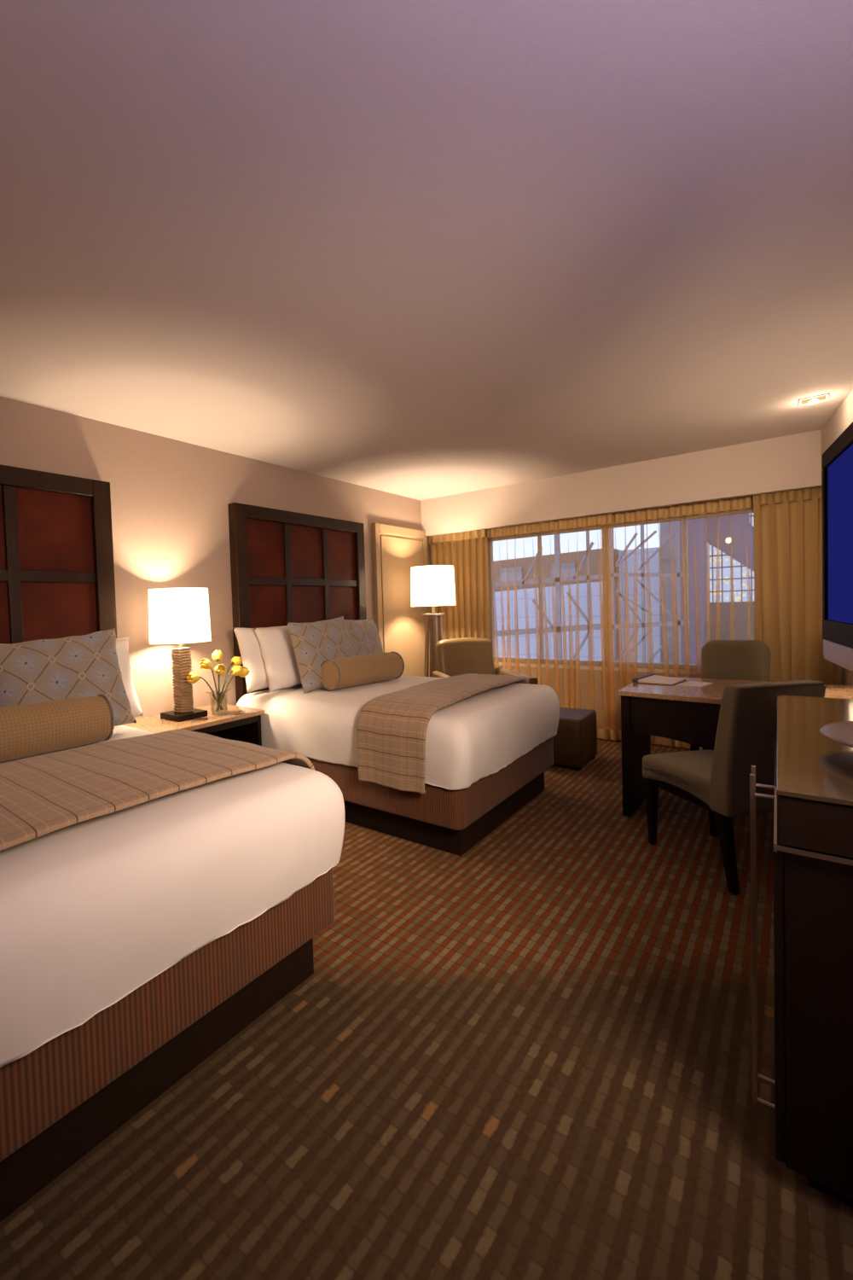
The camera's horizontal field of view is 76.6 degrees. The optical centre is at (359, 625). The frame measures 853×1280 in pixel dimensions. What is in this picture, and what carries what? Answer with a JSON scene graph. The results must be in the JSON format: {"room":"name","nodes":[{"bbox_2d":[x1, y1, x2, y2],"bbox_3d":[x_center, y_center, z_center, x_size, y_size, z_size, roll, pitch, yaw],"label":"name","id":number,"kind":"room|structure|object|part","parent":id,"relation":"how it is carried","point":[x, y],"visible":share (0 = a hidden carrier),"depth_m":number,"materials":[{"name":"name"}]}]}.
{"room":"hotel room","nodes":[
{"label":"hotel room","id":0,"kind":"room"},
{"bbox_2d":[0,396,431,719],"bbox_3d":[-1.319,0.007,3.422,0.100,2.420,7.050,0,3,39],"label":"wall","id":1,"kind":"structure","parent":0,"point":[171,498],"depth_m":3.45,"materials":[{"name":"beige paint"}]},
{"bbox_2d":[0,464,117,643],"bbox_3d":[-1.891,0.237,2.572,0.080,2.055,1.460,0,3,39],"label":"headboard","id":2,"kind":"object","parent":1,"relation":"attached to","point":[57,565],"visible":0.44,"depth_m":2.87,"materials":[{"name":"brown wood"}]},
{"bbox_3d":[-1.921,-0.482,2.552,0.026,0.433,0.391,0,3,39],"label":"leather panel","id":3,"kind":"part","parent":2,"relation":"part of","materials":[{"name":"red leather"}]},
{"bbox_3d":[-1.905,0.002,2.568,0.026,0.433,0.391,0,3,39],"label":"leather panel","id":4,"kind":"part","parent":2,"relation":"part of","materials":[{"name":"red leather"}]},
{"bbox_3d":[-1.645,-0.503,2.892,0.026,0.433,0.391,0,3,39],"label":"leather panel","id":5,"kind":"part","parent":2,"relation":"part of","materials":[{"name":"red leather"}]},
{"bbox_3d":[-1.629,-0.018,2.909,0.026,0.433,0.391,0,3,39],"label":"leather panel","id":6,"kind":"part","parent":2,"relation":"part of","materials":[{"name":"red leather"}]},
{"bbox_2d":[227,502,366,703],"bbox_3d":[-0.417,0.127,4.392,0.080,2.055,1.460,0,3,39],"label":"headboard","id":7,"kind":"object","parent":1,"relation":"attached to","point":[286,566],"visible":0.56,"depth_m":4.20,"materials":[{"name":"brown wood"}]},
{"bbox_3d":[-0.690,0.397,4.064,0.026,0.433,0.391,0,3,39],"label":"leather panel","id":8,"kind":"part","parent":7,"relation":"part of","materials":[{"name":"leather"}]},
{"bbox_3d":[-0.721,-0.572,4.032,0.026,0.433,0.391,0,3,39],"label":"leather panel","id":9,"kind":"part","parent":7,"relation":"part of","materials":[{"name":"red leather"}]},
{"bbox_3d":[-0.705,-0.087,4.048,0.026,0.433,0.391,0,3,39],"label":"leather panel","id":10,"kind":"part","parent":7,"relation":"part of","materials":[{"name":"red leather"}]},
{"bbox_3d":[-0.446,-0.592,4.372,0.026,0.433,0.391,0,3,39],"label":"leather panel","id":11,"kind":"part","parent":7,"relation":"part of","materials":[{"name":"red leather"}]},
{"bbox_3d":[-0.430,-0.108,4.388,0.026,0.433,0.391,0,3,39],"label":"leather panel","id":12,"kind":"part","parent":7,"relation":"part of","materials":[{"name":"red leather"}]},
{"bbox_3d":[-0.170,-0.613,4.712,0.026,0.433,0.391,0,3,39],"label":"leather panel","id":13,"kind":"part","parent":7,"relation":"part of","materials":[{"name":"red leather"}]},
{"bbox_3d":[-0.154,-0.128,4.728,0.026,0.433,0.391,0,3,39],"label":"leather panel","id":14,"kind":"part","parent":7,"relation":"part of","materials":[{"name":"red leather"}]},
{"bbox_2d":[371,523,430,677],"bbox_3d":[0.456,0.046,5.490,0.052,2.085,0.930,0,3,39],"label":"door","id":15,"kind":"structure","parent":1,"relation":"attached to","point":[401,626],"depth_m":5.41,"materials":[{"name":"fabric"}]},
{"bbox_2d":[0,0,852,500],"bbox_3d":[0.438,-1.261,1.921,4.730,0.100,7.050,0,3,39],"label":"ceiling","id":16,"kind":"structure","parent":0,"point":[421,250],"depth_m":1.59,"materials":[{"name":"white paint"}]},
{"bbox_2d":[799,393,829,405],"bbox_3d":[2.664,-1.312,3.135,0.130,0.026,0.120,0,3,39],"label":"recessed light","id":17,"kind":"object","parent":16,"relation":"in","point":[811,400],"visible":1,"depth_m":3.12,"materials":[{"name":"white glass"}]},
{"bbox_3d":[2.664,-1.310,3.135,0.052,0.022,0.052,0,3,39],"label":"bulb","id":18,"kind":"part","parent":17,"relation":"part of","materials":[{"name":"white glass"}]},
{"bbox_2d":[0,738,852,1279],"bbox_3d":[0.520,1.256,2.006,4.730,0.100,7.050,0,3,39],"label":"floor","id":19,"kind":"structure","parent":0,"point":[525,1054],"depth_m":1.39,"materials":[{"name":"carpet"}]},
{"bbox_2d":[0,725,345,1221],"bbox_3d":[-1.165,0.893,1.920,1.809,0.742,1.458,0,3,39],"label":"bed","id":20,"kind":"object","parent":19,"relation":"on","point":[136,942],"visible":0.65,"depth_m":1.35,"materials":[{"name":"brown fabric"}]},
{"bbox_2d":[0,693,114,762],"bbox_3d":[-1.394,0.425,2.057,0.210,0.208,0.820,0,3,41],"label":"bolster","id":21,"kind":"object","parent":20,"relation":"on","point":[39,728],"visible":1,"depth_m":2.13,"materials":[{"name":"beige fabric"}]},
{"bbox_2d":[0,628,136,726],"bbox_3d":[-1.361,0.281,2.442,0.629,0.509,0.247,-4,3,-43],"label":"cushion","id":22,"kind":"object","parent":20,"relation":"on","point":[72,666],"visible":0.72,"depth_m":2.40,"materials":[{"name":"beige fabric"}]},
{"bbox_2d":[116,636,128,640],"bbox_3d":[-1.503,0.296,2.784,0.208,0.427,0.706,0,3,45],"label":"bed pillow","id":23,"kind":"object","parent":20,"relation":"on","point":[126,637],"visible":0.02,"depth_m":3.04,"materials":[{"name":"white fabric"}]},
{"bbox_2d":[116,638,144,717],"bbox_3d":[-1.439,0.301,2.678,0.203,0.421,0.680,0,2,38],"label":"bed pillow","id":24,"kind":"object","parent":20,"relation":"on","point":[122,646],"visible":0.12,"depth_m":2.87,"materials":[{"name":"white fabric"}]},
{"bbox_2d":[0,729,315,850],"bbox_3d":[-0.923,0.698,1.708,0.766,0.451,1.536,0,3,39],"label":"throw","id":25,"kind":"object","parent":20,"relation":"on","point":[42,795],"visible":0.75,"depth_m":1.70,"materials":[{"name":"fabric"}]},
{"bbox_2d":[0,725,345,1067],"bbox_3d":[-1.172,0.704,1.914,1.806,0.363,1.456,0,3,39],"label":"comforter","id":26,"kind":"object","parent":20,"relation":"on","point":[93,910],"depth_m":1.35,"materials":[{"name":"white fabric"}]},
{"bbox_2d":[122,703,264,745],"bbox_3d":[-1.034,0.888,3.296,0.485,0.650,0.790,0,3,39],"label":"nightstand","id":27,"kind":"object","parent":19,"relation":"on","point":[236,723],"visible":0.15,"depth_m":3.30,"materials":[{"name":"beige stone"}]},
{"bbox_2d":[148,587,211,721],"bbox_3d":[-1.087,0.171,3.263,0.360,0.787,0.360,-1,2,28],"label":"table lamp","id":28,"kind":"object","parent":27,"relation":"on","point":[177,615],"visible":0.98,"depth_m":3.14,"materials":[{"name":"white fabric"}]},
{"bbox_3d":[-1.095,-0.058,3.255,0.356,0.323,0.356,0,3,39],"label":"lamp shade","id":29,"kind":"part","parent":28,"relation":"part of","materials":[{"name":"white fabric"}]},
{"bbox_3d":[-1.082,0.335,3.268,0.094,0.390,0.094,0,3,39],"label":"stem","id":30,"kind":"part","parent":28,"relation":"part of","materials":[{"name":"brown wood"}]},
{"bbox_3d":[-0.878,0.486,3.344,0.108,0.140,0.108,0,3,39],"label":"glass vase","id":31,"kind":"object","parent":27,"relation":"on","visible":0},
{"bbox_2d":[186,671,224,710],"bbox_3d":[-0.944,0.409,3.278,0.070,0.266,0.229,0,3,39],"label":"tulip","id":32,"kind":"object","parent":31,"relation":"in","point":[194,677],"visible":1,"depth_m":3.22,"materials":[{"name":"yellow plant"}]},
{"bbox_3d":[-0.918,0.424,3.296,0.172,0.233,0.013,-4,3,-43],"label":"stem","id":33,"kind":"part","parent":32,"relation":"part of","materials":[{"name":"green plant"}]},
{"bbox_2d":[199,658,221,709],"bbox_3d":[-0.920,0.371,3.312,0.070,0.336,0.134,0,3,39],"label":"tulip","id":34,"kind":"object","parent":31,"relation":"in","point":[206,664],"visible":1,"depth_m":3.28,"materials":[{"name":"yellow plant"}]},
{"bbox_3d":[-0.897,0.393,3.331,0.011,0.290,0.077,0,3,42],"label":"stem","id":35,"kind":"part","parent":34,"relation":"part of","materials":[{"name":"green plant"}]},
{"bbox_2d":[211,650,223,710],"bbox_3d":[-0.884,0.346,3.383,0.098,0.379,0.074,0,3,39],"label":"tulip","id":36,"kind":"object","parent":31,"relation":"in","point":[217,655],"visible":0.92,"depth_m":3.36,"materials":[{"name":"yellow plant"}]},
{"bbox_3d":[-0.879,0.373,3.353,0.012,0.325,0.056,-3,2,-25],"label":"stem","id":37,"kind":"part","parent":36,"relation":"part of","materials":[{"name":"green plant"}]},
{"bbox_2d":[215,663,226,709],"bbox_3d":[-0.853,0.387,3.300,0.068,0.299,0.107,-2,2,-15],"label":"tulip","id":38,"kind":"object","parent":31,"relation":"in","point":[223,667],"visible":1,"depth_m":3.31,"materials":[{"name":"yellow plant"}]},
{"bbox_3d":[-0.876,0.409,3.325,0.013,0.255,0.056,-4,3,-45],"label":"stem","id":39,"kind":"part","parent":38,"relation":"part of","materials":[{"name":"green plant"}]},
{"bbox_2d":[215,664,243,709],"bbox_3d":[-0.818,0.395,3.384,0.071,0.278,0.184,0,3,44],"label":"tulip","id":40,"kind":"object","parent":31,"relation":"in","point":[235,670],"visible":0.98,"depth_m":3.39,"materials":[{"name":"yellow plant"}]},
{"bbox_3d":[-0.850,0.414,3.373,0.128,0.242,0.013,-3,2,-34],"label":"stem","id":41,"kind":"part","parent":40,"relation":"part of","materials":[{"name":"green plant"}]},
{"bbox_2d":[215,656,243,711],"bbox_3d":[-0.839,0.369,3.409,0.070,0.330,0.229,0,3,39],"label":"tulip","id":42,"kind":"object","parent":31,"relation":"in","point":[235,660],"visible":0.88,"depth_m":3.44,"materials":[{"name":"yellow plant"}]},
{"bbox_3d":[-0.851,0.390,3.381,0.010,0.291,0.171,-1,2,33],"label":"stem","id":43,"kind":"part","parent":42,"relation":"part of","materials":[{"name":"green plant"}]},
{"bbox_2d":[217,666,249,710],"bbox_3d":[-0.805,0.403,3.413,0.070,0.260,0.240,0,3,39],"label":"tulip","id":44,"kind":"object","parent":31,"relation":"in","point":[246,672],"visible":0.67,"depth_m":3.45,"materials":[{"name":"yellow plant"}]},
{"bbox_3d":[-0.829,0.420,3.396,0.009,0.228,0.183,0,3,42],"label":"stem","id":45,"kind":"part","parent":44,"relation":"part of","materials":[{"name":"green plant"}]},
{"bbox_2d":[236,674,559,855],"bbox_3d":[0.257,0.786,3.680,1.812,0.742,1.449,0,3,39],"label":"bed","id":46,"kind":"object","parent":19,"relation":"on","point":[489,753],"visible":0.61,"depth_m":3.04,"materials":[{"name":"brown fabric"}]},
{"bbox_2d":[232,625,288,692],"bbox_3d":[-0.608,0.221,3.880,0.203,0.444,0.661,0,2,37],"label":"bed pillow","id":47,"kind":"object","parent":46,"relation":"on","point":[249,645],"visible":0.31,"depth_m":3.65,"materials":[{"name":"white fabric"}]},
{"bbox_2d":[254,628,302,692],"bbox_3d":[-0.444,0.220,3.883,0.220,0.435,0.663,0,3,43],"label":"bed pillow","id":48,"kind":"object","parent":46,"relation":"on","point":[278,654],"visible":0.47,"depth_m":3.69,"materials":[{"name":"white fabric"}]},
{"bbox_2d":[285,616,354,693],"bbox_3d":[-0.244,0.195,3.777,0.236,0.507,0.562,0,3,45],"label":"cushion","id":49,"kind":"object","parent":46,"relation":"on","point":[313,643],"visible":0.7,"depth_m":3.64,"materials":[{"name":"beige fabric"}]},
{"bbox_2d":[320,651,404,690],"bbox_3d":[0.029,0.316,3.797,0.211,0.208,0.680,0,3,44],"label":"bolster","id":50,"kind":"object","parent":46,"relation":"on","point":[364,669],"visible":1,"depth_m":3.66,"materials":[{"name":"beige fabric"}]},
{"bbox_2d":[343,617,383,656],"bbox_3d":[0.027,0.175,4.270,0.228,0.486,0.552,-1,2,35],"label":"cushion","id":51,"kind":"object","parent":46,"relation":"on","point":[364,637],"visible":0.44,"depth_m":4.19,"materials":[{"name":"beige fabric"}]},
{"bbox_2d":[236,674,559,790],"bbox_3d":[0.253,0.598,3.673,1.809,0.364,1.446,0,3,39],"label":"comforter","id":52,"kind":"object","parent":46,"relation":"on","point":[468,740],"depth_m":3.12,"materials":[{"name":"white fabric"}]},
{"bbox_2d":[356,673,529,794],"bbox_3d":[0.608,0.591,3.381,0.483,0.451,1.526,0,3,39],"label":"throw","id":53,"kind":"object","parent":46,"relation":"on","point":[392,728],"visible":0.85,"depth_m":2.84,"materials":[{"name":"fabric"}]},
{"bbox_2d":[411,564,455,677],"bbox_3d":[0.733,0.261,5.221,0.434,1.657,0.434,-1,2,21],"label":"floor lamp","id":54,"kind":"object","parent":19,"relation":"on","point":[432,585],"visible":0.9,"depth_m":5.05,"materials":[{"name":"white fabric"}]},
{"bbox_3d":[0.647,0.487,5.219,0.071,1.150,0.071,0,3,39],"label":"post","id":55,"kind":"part","parent":54,"relation":"part of","materials":[{"name":"brown metal"}]},
{"bbox_3d":[0.712,-0.375,5.199,0.430,0.380,0.430,0,3,39],"label":"lamp shade","id":56,"kind":"part","parent":54,"relation":"part of","materials":[{"name":"white fabric"}]},
{"bbox_3d":[0.721,-0.101,5.208,0.150,0.020,0.150,0,3,39],"label":"cross plate","id":57,"kind":"part","parent":54,"relation":"part of","materials":[{"name":"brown metal"}]},
{"bbox_3d":[0.750,0.486,5.135,0.071,1.150,0.071,0,3,39],"label":"post","id":58,"kind":"part","parent":54,"relation":"part of","materials":[{"name":"brown metal"}]},
{"bbox_3d":[0.834,0.480,5.238,0.071,1.150,0.071,0,3,39],"label":"post","id":59,"kind":"part","parent":54,"relation":"part of","materials":[{"name":"brown metal"}]},
{"bbox_2d":[431,637,538,684],"bbox_3d":[1.066,0.611,4.768,0.715,0.965,0.783,-2,2,-12],"label":"armchair","id":60,"kind":"object","parent":19,"relation":"on","point":[462,655],"visible":0.2,"depth_m":4.99,"materials":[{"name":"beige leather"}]},
{"bbox_3d":[0.773,0.638,4.637,0.085,0.419,0.620,-2,2,-12],"label":"arm","id":61,"kind":"part","parent":60,"relation":"part of","materials":[{"name":"beige fabric"}]},
{"bbox_3d":[1.000,0.422,5.031,0.550,0.600,0.231,-2,2,-12],"label":"backrest","id":62,"kind":"part","parent":60,"relation":"part of","materials":[{"name":"beige fabric"}]},
{"bbox_3d":[1.388,0.614,4.773,0.085,0.419,0.620,-2,2,-12],"label":"arm","id":63,"kind":"part","parent":60,"relation":"part of","materials":[{"name":"beige fabric"}]},
{"bbox_3d":[1.457,0.636,4.463,0.075,0.390,0.018,-2,2,-12],"label":"arm","id":64,"kind":"part","parent":60,"relation":"part of","materials":[{"name":"brown leather"}]},
{"bbox_2d":[553,707,597,770],"bbox_3d":[1.621,0.896,4.320,0.450,0.390,0.460,0,3,39],"label":"ottoman","id":65,"kind":"object","parent":19,"relation":"on","point":[575,741],"visible":0.44,"depth_m":4.09,"materials":[{"name":"brown leather"}]},
{"bbox_2d":[558,707,596,724],"bbox_3d":[1.616,0.726,4.314,0.445,0.050,0.455,0,3,39],"label":"cushion","id":66,"kind":"object","parent":65,"relation":"on","point":[567,716],"depth_m":4.18,"materials":[{"name":"brown leather"}]},
{"bbox_2d":[690,639,771,750],"bbox_3d":[2.467,0.602,3.552,0.402,0.975,0.599,0,3,41],"label":"upholstered chair","id":67,"kind":"object","parent":19,"relation":"on","point":[721,659],"visible":0.24,"depth_m":3.68,"materials":[{"name":"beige fabric"}]},
{"bbox_3d":[2.185,0.921,3.479,0.048,0.360,0.048,0,3,41],"label":"leg","id":68,"kind":"part","parent":67,"relation":"part of","materials":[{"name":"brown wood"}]},
{"bbox_3d":[2.605,0.427,3.712,0.402,0.645,0.159,0,3,41],"label":"backrest","id":69,"kind":"part","parent":67,"relation":"part of","materials":[{"name":"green fabric"}]},
{"bbox_2d":[642,680,826,895],"bbox_3d":[1.752,0.694,2.567,0.445,0.905,0.607,-2,2,-10],"label":"upholstered chair","id":70,"kind":"object","parent":19,"relation":"on","point":[718,780],"visible":0.7,"depth_m":2.31,"materials":[{"name":"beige fabric"}]},
{"bbox_3d":[1.534,0.966,2.799,0.048,0.360,0.048,-2,2,-10],"label":"leg","id":71,"kind":"part","parent":70,"relation":"part of","materials":[{"name":"brown wood"}]},
{"bbox_3d":[1.742,0.737,2.631,0.440,0.146,0.480,-2,2,-10],"label":"seat","id":72,"kind":"part","parent":70,"relation":"part of","materials":[{"name":"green fabric"}]},
{"bbox_3d":[1.746,0.807,2.624,0.380,0.045,0.420,-2,2,-10],"label":"seat rail","id":73,"kind":"part","parent":70,"relation":"part of","materials":[{"name":"brown wood"}]},
{"bbox_3d":[1.898,0.952,2.863,0.048,0.360,0.048,-2,2,-10],"label":"leg","id":74,"kind":"part","parent":70,"relation":"part of","materials":[{"name":"brown wood"}]},
{"bbox_3d":[1.609,0.979,2.341,0.052,0.360,0.100,-2,2,-10],"label":"leg","id":75,"kind":"part","parent":70,"relation":"part of","materials":[{"name":"brown wood"}]},
{"bbox_3d":[1.784,0.535,2.348,0.445,0.575,0.162,-2,2,-10],"label":"backrest","id":76,"kind":"part","parent":70,"relation":"part of","materials":[{"name":"brown fabric"}]},
{"bbox_2d":[617,676,852,817],"bbox_3d":[2.213,0.740,3.045,1.196,0.750,0.800,0,3,39],"label":"desk","id":77,"kind":"object","parent":19,"relation":"on","point":[689,714],"visible":0.48,"depth_m":3.06,"materials":[{"name":"brown wood"}]},
{"bbox_3d":[1.754,0.758,3.377,0.045,0.722,0.585,0,3,39],"label":"leg","id":78,"kind":"part","parent":77,"relation":"part of","materials":[{"name":"brown wood"}]},
{"bbox_2d":[633,673,687,685],"bbox_3d":[1.930,0.347,3.432,0.294,0.028,0.228,-4,3,-43],"label":"folder","id":79,"kind":"object","parent":77,"relation":"on","point":[651,678],"visible":1,"depth_m":3.41,"materials":[{"name":"paper"}]},
{"bbox_2d":[676,680,713,686],"bbox_3d":[2.058,0.361,3.278,0.210,0.002,0.130,-3,3,-39],"label":"leaflet","id":80,"kind":"object","parent":77,"relation":"on","point":[694,683],"visible":1,"depth_m":3.27,"materials":[{"name":"paper"}]},
{"bbox_2d":[750,694,852,1207],"bbox_3d":[1.472,0.751,1.516,0.550,0.880,1.333,0,2,38],"label":"dresser","id":81,"kind":"object","parent":19,"relation":"on","point":[813,797],"visible":1,"depth_m":1.12,"materials":[{"name":"espresso wood"},{"name":"silver metal"}]},
{"bbox_3d":[0.960,0.758,1.271,0.046,0.807,0.010,0,2,38],"label":"bar handle","id":82,"kind":"part","parent":81,"relation":"part of","materials":[{"name":"silver metal"}]},
{"bbox_3d":[1.009,0.754,1.334,0.046,0.807,0.010,0,2,38],"label":"bar handle","id":83,"kind":"part","parent":81,"relation":"part of","materials":[{"name":"silver metal"}]},
{"bbox_3d":[1.289,0.790,1.642,0.018,0.685,0.445,0,2,38],"label":"door","id":84,"kind":"part","parent":81,"relation":"part of","materials":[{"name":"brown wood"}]},
{"bbox_3d":[1.564,0.769,1.994,0.018,0.685,0.440,0,2,38],"label":"door","id":85,"kind":"part","parent":81,"relation":"part of","materials":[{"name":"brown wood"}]},
{"bbox_3d":[1.081,0.806,1.376,0.018,0.685,0.220,0,2,38],"label":"door","id":86,"kind":"part","parent":81,"relation":"part of","materials":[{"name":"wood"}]},
{"bbox_3d":[0.956,0.816,1.216,0.018,0.685,0.177,0,2,38],"label":"door","id":87,"kind":"part","parent":81,"relation":"part of","materials":[{"name":"brown wood"}]},
{"bbox_2d":[820,421,852,747],"bbox_3d":[1.368,-0.106,1.277,0.410,0.855,0.950,-1,2,32],"label":"television","id":88,"kind":"object","parent":81,"relation":"on","point":[837,461],"visible":1,"depth_m":1.56,"materials":[{"name":"black plastic"}]},
{"bbox_2d":[486,531,702,748],"bbox_3d":[2.332,-0.163,4.910,3.699,2.420,0.130,0,3,39],"label":"wall","id":89,"kind":"structure","parent":0,"point":[597,690],"depth_m":5.00,"materials":[{"name":"paint"}]},
{"bbox_2d":[428,529,489,640],"bbox_3d":[1.061,0.022,5.694,0.686,2.050,0.083,0,3,39],"label":"drape","id":90,"kind":"object","parent":89,"relation":"hanging from","point":[468,551],"visible":0.44,"depth_m":5.63,"materials":[{"name":"fabric"}]},
{"bbox_2d":[486,512,616,740],"bbox_3d":[1.808,0.016,5.155,1.214,2.050,0.051,0,3,39],"label":"sheer curtain","id":91,"kind":"object","parent":89,"relation":"hanging from","point":[584,521],"visible":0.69,"depth_m":5.01,"materials":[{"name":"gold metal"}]},
{"bbox_2d":[487,508,753,674],"bbox_3d":[2.324,-0.259,4.869,2.480,1.345,0.095,0,3,39],"label":"window","id":92,"kind":"structure","parent":89,"relation":"in","point":[573,664],"depth_m":4.91,"materials":[{"name":"clear glass"}]},
{"bbox_3d":[2.327,0.399,4.868,2.480,0.030,0.035,0,3,39],"label":"sill","id":93,"kind":"part","parent":92,"relation":"part of","materials":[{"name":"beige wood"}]},
{"bbox_2d":[599,495,753,750],"bbox_3d":[2.676,0.009,4.500,1.218,2.050,0.047,0,3,39],"label":"sheer curtain","id":94,"kind":"object","parent":89,"relation":"hanging from","point":[741,503],"visible":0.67,"depth_m":4.47,"materials":[{"name":"fabric"}]},
{"bbox_2d":[752,486,842,685],"bbox_3d":[3.218,0.011,3.944,0.512,2.050,0.083,0,3,39],"label":"drape","id":95,"kind":"object","parent":89,"relation":"hanging from","point":[788,619],"visible":0.49,"depth_m":3.95,"materials":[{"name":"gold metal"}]},
{"bbox_2d":[841,667,852,686],"bbox_3d":[1.835,-0.009,0.864,1.237,2.420,6.850,0,3,39],"label":"wall","id":96,"kind":"structure","parent":0,"point":[847,676],"depth_m":3.74,"materials":[{"name":"beige paint"}]},
{"bbox_2d":[420,429,821,536],"bbox_3d":[2.101,-1.167,4.689,3.628,0.385,0.070,0,3,39],"label":"wall","id":97,"kind":"structure","parent":96,"relation":"attached to","point":[794,462],"depth_m":4.44,"materials":[{"name":"beige paint"}]},
{"bbox_2d":[820,389,852,470],"bbox_3d":[1.539,-1.001,0.870,0.139,0.420,6.652,-1,2,32],"label":"wall","id":98,"kind":"structure","parent":96,"relation":"attached to","point":[842,418],"depth_m":3.31,"materials":[{"name":"beige paint"}]},
{"label":"outside","id":99,"kind":"structure","parent":0,"visible":0},
{"bbox_3d":[7.005,4.608,14.962,24.000,0.100,20.400,0,3,39],"label":"ground","id":100,"kind":"structure","parent":99,"visible":0},
{"bbox_2d":[493,548,620,661],"bbox_3d":[3.848,1.460,14.882,6.620,6.400,3.000,0,3,39],"label":"apartment building","id":101,"kind":"structure","parent":100,"relation":"on","point":[514,607],"depth_m":12.41,"materials":[{"name":"grey brick"}]},
{"bbox_2d":[494,520,690,663],"bbox_3d":[4.343,1.072,11.145,4.385,6.780,0.060,0,3,39],"label":"truss","id":102,"kind":"object","parent":100,"relation":"on","point":[678,623],"visible":0.63,"depth_m":10.51,"materials":[{"name":"grey metal"}]},
{"bbox_3d":[4.216,1.073,11.248,0.100,6.780,0.060,0,3,39],"label":"post","id":103,"kind":"part","parent":102,"relation":"part of","materials":[{"name":"metal"}]},
{"bbox_3d":[4.691,1.070,10.863,0.050,6.780,0.060,0,3,39],"label":"post","id":104,"kind":"part","parent":102,"relation":"part of","materials":[{"name":"metal"}]},
{"bbox_3d":[5.035,1.068,10.584,0.070,6.780,0.060,0,3,39],"label":"post","id":105,"kind":"part","parent":102,"relation":"part of","materials":[{"name":"metal"}]},
{"bbox_3d":[5.459,1.066,10.240,0.050,6.780,0.060,0,3,39],"label":"post","id":106,"kind":"part","parent":102,"relation":"part of","materials":[{"name":"metal"}]},
{"bbox_3d":[5.920,1.064,9.866,0.050,6.780,0.060,0,3,39],"label":"post","id":107,"kind":"part","parent":102,"relation":"part of","materials":[{"name":"metal"}]},
{"bbox_2d":[618,521,710,663],"bbox_3d":[6.900,1.058,11.997,1.600,7.200,1.400,0,3,39],"label":"building","id":108,"kind":"structure","parent":100,"relation":"on","point":[665,589],"depth_m":11.50,"materials":[{"name":"white"}]},
{"bbox_2d":[680,517,708,664],"bbox_3d":[6.332,-1.262,10.127,0.370,12.000,0.600,0,3,39],"label":"concrete pillar","id":109,"kind":"structure","parent":100,"relation":"on","point":[697,528],"depth_m":9.90,"materials":[{"name":"grey concrete"}]},
{"bbox_2d":[707,512,754,640],"bbox_3d":[7.868,0.496,9.922,2.280,8.400,0.750,0,3,39],"label":"window","id":110,"kind":"structure","parent":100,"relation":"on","point":[731,606],"depth_m":10.25,"materials":[{"name":"glass"}]},
{"bbox_2d":[726,537,732,543],"bbox_3d":[6.863,-1.569,9.935,0.100,0.110,0.100,0,3,39],"label":"wall lamp","id":111,"kind":"object","parent":110,"relation":"attached to","point":[729,540],"visible":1,"depth_m":9.90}
]}

